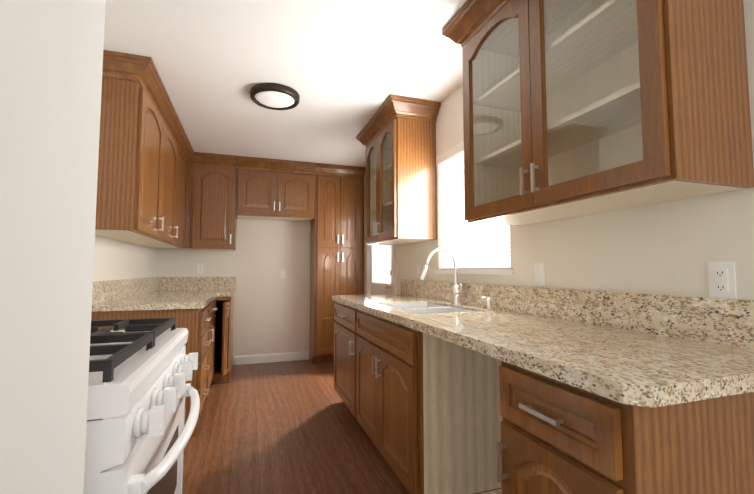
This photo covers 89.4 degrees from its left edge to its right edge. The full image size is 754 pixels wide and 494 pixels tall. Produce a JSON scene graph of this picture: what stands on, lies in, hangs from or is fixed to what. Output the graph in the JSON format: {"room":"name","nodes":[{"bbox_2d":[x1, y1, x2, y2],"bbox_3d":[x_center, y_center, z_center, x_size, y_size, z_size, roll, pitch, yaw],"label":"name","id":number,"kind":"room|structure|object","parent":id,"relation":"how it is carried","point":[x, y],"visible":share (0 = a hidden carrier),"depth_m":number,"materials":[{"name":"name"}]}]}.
{"room":"kitchen","nodes":[
{"label":"kitchen","id":0,"kind":"room"},
{"bbox_2d":[0,0,105,493],"bbox_3d":[-1.046,-0.132,-0.772,1.947,2.460,2.450,1,-4,-19],"label":"wall","id":1,"kind":"structure","parent":0,"point":[51,60],"depth_m":0.53,"materials":[{"name":"white paint"}]},
{"bbox_2d":[93,235,156,280],"bbox_3d":[-1.950,0.063,2.421,0.120,2.460,4.190,1,-4,-19],"label":"wall","id":2,"kind":"structure","parent":0,"point":[114,259],"depth_m":3.21,"materials":[{"name":"beige paint"}]},
{"bbox_2d":[95,54,166,241],"bbox_3d":[-1.764,-0.619,2.660,0.353,1.070,0.703,1,-4,-19],"label":"upper cabinet","id":3,"kind":"object","parent":2,"relation":"attached to","point":[146,151],"depth_m":2.37,"materials":[{"name":"brown wood"}]},
{"bbox_2d":[128,110,178,245],"bbox_3d":[-1.948,-0.585,3.203,0.353,1.070,0.688,1,-4,-19],"label":"upper cabinet","id":4,"kind":"object","parent":2,"relation":"attached to","point":[171,207],"depth_m":3.40,"materials":[{"name":"brown wood"}]},
{"bbox_2d":[145,134,190,247],"bbox_3d":[-2.161,-0.547,3.834,0.353,1.070,0.764,1,-4,-19],"label":"upper cabinet","id":5,"kind":"object","parent":2,"relation":"attached to","point":[184,154],"depth_m":4.00,"materials":[{"name":"brown wood"}]},
{"bbox_2d":[156,164,310,364],"bbox_3d":[-1.948,0.202,4.692,3.738,2.460,0.120,1,-4,-19],"label":"wall","id":6,"kind":"structure","parent":0,"point":[271,311],"depth_m":4.79,"materials":[{"name":"beige paint"}]},
{"bbox_2d":[197,263,203,272],"bbox_3d":[-2.116,0.254,4.562,0.070,0.115,0.011,1,-4,-19],"label":"outlet","id":7,"kind":"object","parent":6,"relation":"attached to","point":[200,267],"depth_m":4.56,"materials":[{"name":"white plastic"}]},
{"bbox_2d":[184,152,236,250],"bbox_3d":[-1.927,-0.508,4.455,0.531,1.071,0.417,1,-4,-19],"label":"upper cabinet","id":8,"kind":"object","parent":6,"relation":"attached to","point":[210,204],"visible":0.96,"depth_m":4.32,"materials":[{"name":"brown wood"}]},
{"bbox_2d":[235,351,308,364],"bbox_3d":[-1.302,1.386,4.764,0.895,0.105,0.014,1,-4,-19],"label":"baseboard","id":9,"kind":"structure","parent":6,"relation":"attached to","point":[268,358],"depth_m":4.74,"materials":[{"name":"white wood"}]},
{"bbox_2d":[236,156,315,220],"bbox_3d":[-1.241,-0.692,4.698,0.909,0.674,0.417,1,-4,-19],"label":"upper cabinet","id":10,"kind":"object","parent":6,"relation":"attached to","point":[273,189],"visible":1,"depth_m":4.56,"materials":[{"name":"brown wood"}]},
{"bbox_2d":[280,269,285,277],"bbox_3d":[-1.196,0.343,4.868,0.070,0.115,0.011,1,-4,-19],"label":"outlet","id":11,"kind":"object","parent":6,"relation":"attached to","point":[283,271],"depth_m":4.87,"materials":[{"name":"white plastic"}]},
{"bbox_2d":[103,0,466,166],"bbox_3d":[-0.886,-1.243,1.628,3.738,0.050,6.760,1,-4,-19],"label":"ceiling","id":12,"kind":"structure","parent":0,"point":[345,69],"depth_m":2.40,"materials":[{"name":"white paint"}]},
{"bbox_2d":[250,83,299,109],"bbox_3d":[-0.760,-1.108,2.847,0.360,0.070,0.360,1,-4,-19],"label":"lamp","id":13,"kind":"object","parent":12,"relation":"attached to","point":[274,96],"visible":1,"depth_m":2.77,"materials":[{"name":"white glass"}]},
{"bbox_2d":[182,360,409,493],"bbox_3d":[-0.886,1.262,1.475,3.738,0.050,6.760,1,-4,-19],"label":"floor","id":14,"kind":"structure","parent":0,"point":[288,427],"depth_m":2.55,"materials":[{"name":"brown wood"}]},
{"bbox_2d":[83,318,199,493],"bbox_3d":[-0.952,0.717,1.037,0.832,0.985,0.810,1,-4,-19],"label":"range","id":15,"kind":"object","parent":14,"relation":"on","point":[138,434],"visible":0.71,"depth_m":0.93,"materials":[{"name":"white metal"}]},
{"bbox_2d":[91,299,216,436],"bbox_3d":[-1.771,0.900,3.146,0.709,0.876,1.256,1,-4,-19],"label":"base cabinet","id":16,"kind":"object","parent":14,"relation":"on","point":[199,325],"visible":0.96,"depth_m":2.64,"materials":[{"name":"brown wood"}]},
{"bbox_2d":[92,277,235,311],"bbox_3d":[-1.815,0.390,3.566,0.872,0.190,2.067,1,-4,-19],"label":"countertop","id":17,"kind":"structure","parent":16,"relation":"on","point":[156,293],"depth_m":3.30,"materials":[{"name":"stone"}]},
{"bbox_2d":[210,296,233,384],"bbox_3d":[-2.003,0.956,4.056,0.852,0.877,0.953,1,-4,-19],"label":"base cabinet","id":18,"kind":"object","parent":14,"relation":"on","point":[224,314],"visible":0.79,"depth_m":3.90,"materials":[{"name":"brown wood"}]},
{"bbox_2d":[309,163,364,363],"bbox_3d":[-0.507,0.214,4.891,0.633,2.459,0.417,1,-4,-19],"label":"pantry cabinet","id":19,"kind":"object","parent":14,"relation":"on","point":[337,248],"visible":0.88,"depth_m":4.76,"materials":[{"name":"brown wood"}]},
{"bbox_2d":[334,302,358,416],"bbox_3d":[0.038,0.898,3.113,0.709,0.877,0.735,1,-4,-19],"label":"base cabinet","id":20,"kind":"object","parent":14,"relation":"on","point":[345,331],"visible":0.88,"depth_m":2.95,"materials":[{"name":"brown wood"}]},
{"bbox_2d":[356,310,502,493],"bbox_3d":[0.320,0.847,2.280,0.709,0.877,1.022,1,-4,-19],"label":"base cabinet","id":21,"kind":"object","parent":14,"relation":"on","point":[429,418],"visible":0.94,"depth_m":1.81,"materials":[{"name":"brown wood"}]},
{"bbox_2d":[332,279,753,407],"bbox_3d":[0.374,0.407,2.184,0.685,0.373,2.845,1,-4,-19],"label":"countertop","id":22,"kind":"structure","parent":21,"relation":"on","point":[648,350],"depth_m":1.25,"materials":[{"name":"stone"}]},
{"bbox_2d":[419,248,491,309],"bbox_3d":[0.465,0.182,2.338,0.298,0.375,0.397,1,-4,-19],"label":"faucet","id":23,"kind":"object","parent":22,"relation":"on","point":[456,294],"visible":1,"depth_m":2.50,"materials":[{"name":"silver metal"}]},
{"bbox_2d":[496,361,753,493],"bbox_3d":[0.737,0.772,1.046,0.709,0.877,0.426,1,-4,-19],"label":"base cabinet","id":24,"kind":"object","parent":14,"relation":"on","point":[558,437],"visible":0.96,"depth_m":0.86,"materials":[{"name":"brown wood"}]},
{"bbox_2d":[364,0,753,299],"bbox_3d":[0.847,0.042,2.072,0.120,2.460,6.640,1,-4,-19],"label":"wall","id":25,"kind":"structure","parent":0,"point":[674,247],"depth_m":1.49,"materials":[{"name":"beige paint"}]},
{"bbox_2d":[366,244,395,294],"bbox_3d":[0.082,0.353,4.301,0.135,2.110,1.000,1,-4,-19],"label":"door frame","id":26,"kind":"structure","parent":25,"relation":"attached to","point":[368,269],"depth_m":4.67,"materials":[{"name":"white wood"}]},
{"bbox_2d":[371,245,391,294],"bbox_3d":[0.035,0.396,4.282,0.115,2.012,0.814,1,-4,-19],"label":"door leaf","id":27,"kind":"structure","parent":25,"relation":"in","point":[381,271],"depth_m":4.26,"materials":[{"name":"white"}]},
{"bbox_2d":[396,264,398,275],"bbox_3d":[0.196,0.227,3.786,0.010,0.115,0.070,1,-4,-19],"label":"outlet","id":28,"kind":"object","parent":25,"relation":"attached to","point":[397,265],"depth_m":3.77,"materials":[{"name":"white plastic"}]},
{"bbox_2d":[356,94,440,245],"bbox_3d":[0.147,-0.576,3.338,0.417,1.071,0.966,1,-4,-19],"label":"upper cabinet","id":29,"kind":"object","parent":25,"relation":"attached to","point":[396,136],"visible":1,"depth_m":3.00,"materials":[{"name":"brown wood"}]},
{"bbox_2d":[435,154,513,274],"bbox_3d":[0.656,-0.277,2.598,0.118,0.920,0.920,1,-4,-19],"label":"window","id":30,"kind":"structure","parent":25,"relation":"in","point":[487,271],"depth_m":2.43,"materials":[{"name":"white wood"}]},
{"bbox_2d":[436,141,510,268],"bbox_3d":[0.638,-0.292,2.593,0.067,0.886,0.854,1,-4,-19],"label":"window blind","id":31,"kind":"object","parent":30,"relation":"attached to","point":[475,246],"visible":0.52,"depth_m":2.70,"materials":[{"name":"white"}]},
{"bbox_2d":[534,263,544,285],"bbox_3d":[0.823,0.138,1.931,0.010,0.115,0.070,1,-4,-19],"label":"outlet","id":32,"kind":"object","parent":25,"relation":"attached to","point":[539,268],"depth_m":1.93,"materials":[{"name":"white plastic"}]},
{"bbox_2d":[442,0,753,225],"bbox_3d":[0.746,-0.684,1.565,0.417,1.071,1.196,1,-4,-19],"label":"upper cabinet","id":33,"kind":"object","parent":25,"relation":"attached to","point":[573,108],"visible":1,"depth_m":1.43,"materials":[{"name":"brown wood"}]},
{"bbox_2d":[707,261,736,298],"bbox_3d":[1.074,0.102,1.189,0.010,0.115,0.070,1,-4,-19],"label":"outlet","id":34,"kind":"object","parent":25,"relation":"attached to","point":[722,279],"depth_m":1.18,"materials":[{"name":"white plastic"}]},
{"label":"outside","id":35,"kind":"structure","parent":0,"visible":0},
{"bbox_2d":[390,158,463,278],"bbox_3d":[0.903,-0.233,3.647,0.020,3.200,4.690,1,-4,-19],"label":"sky","id":36,"kind":"structure","parent":35,"point":[453,179],"depth_m":3.96,"materials":[{"name":"white"}]}
]}

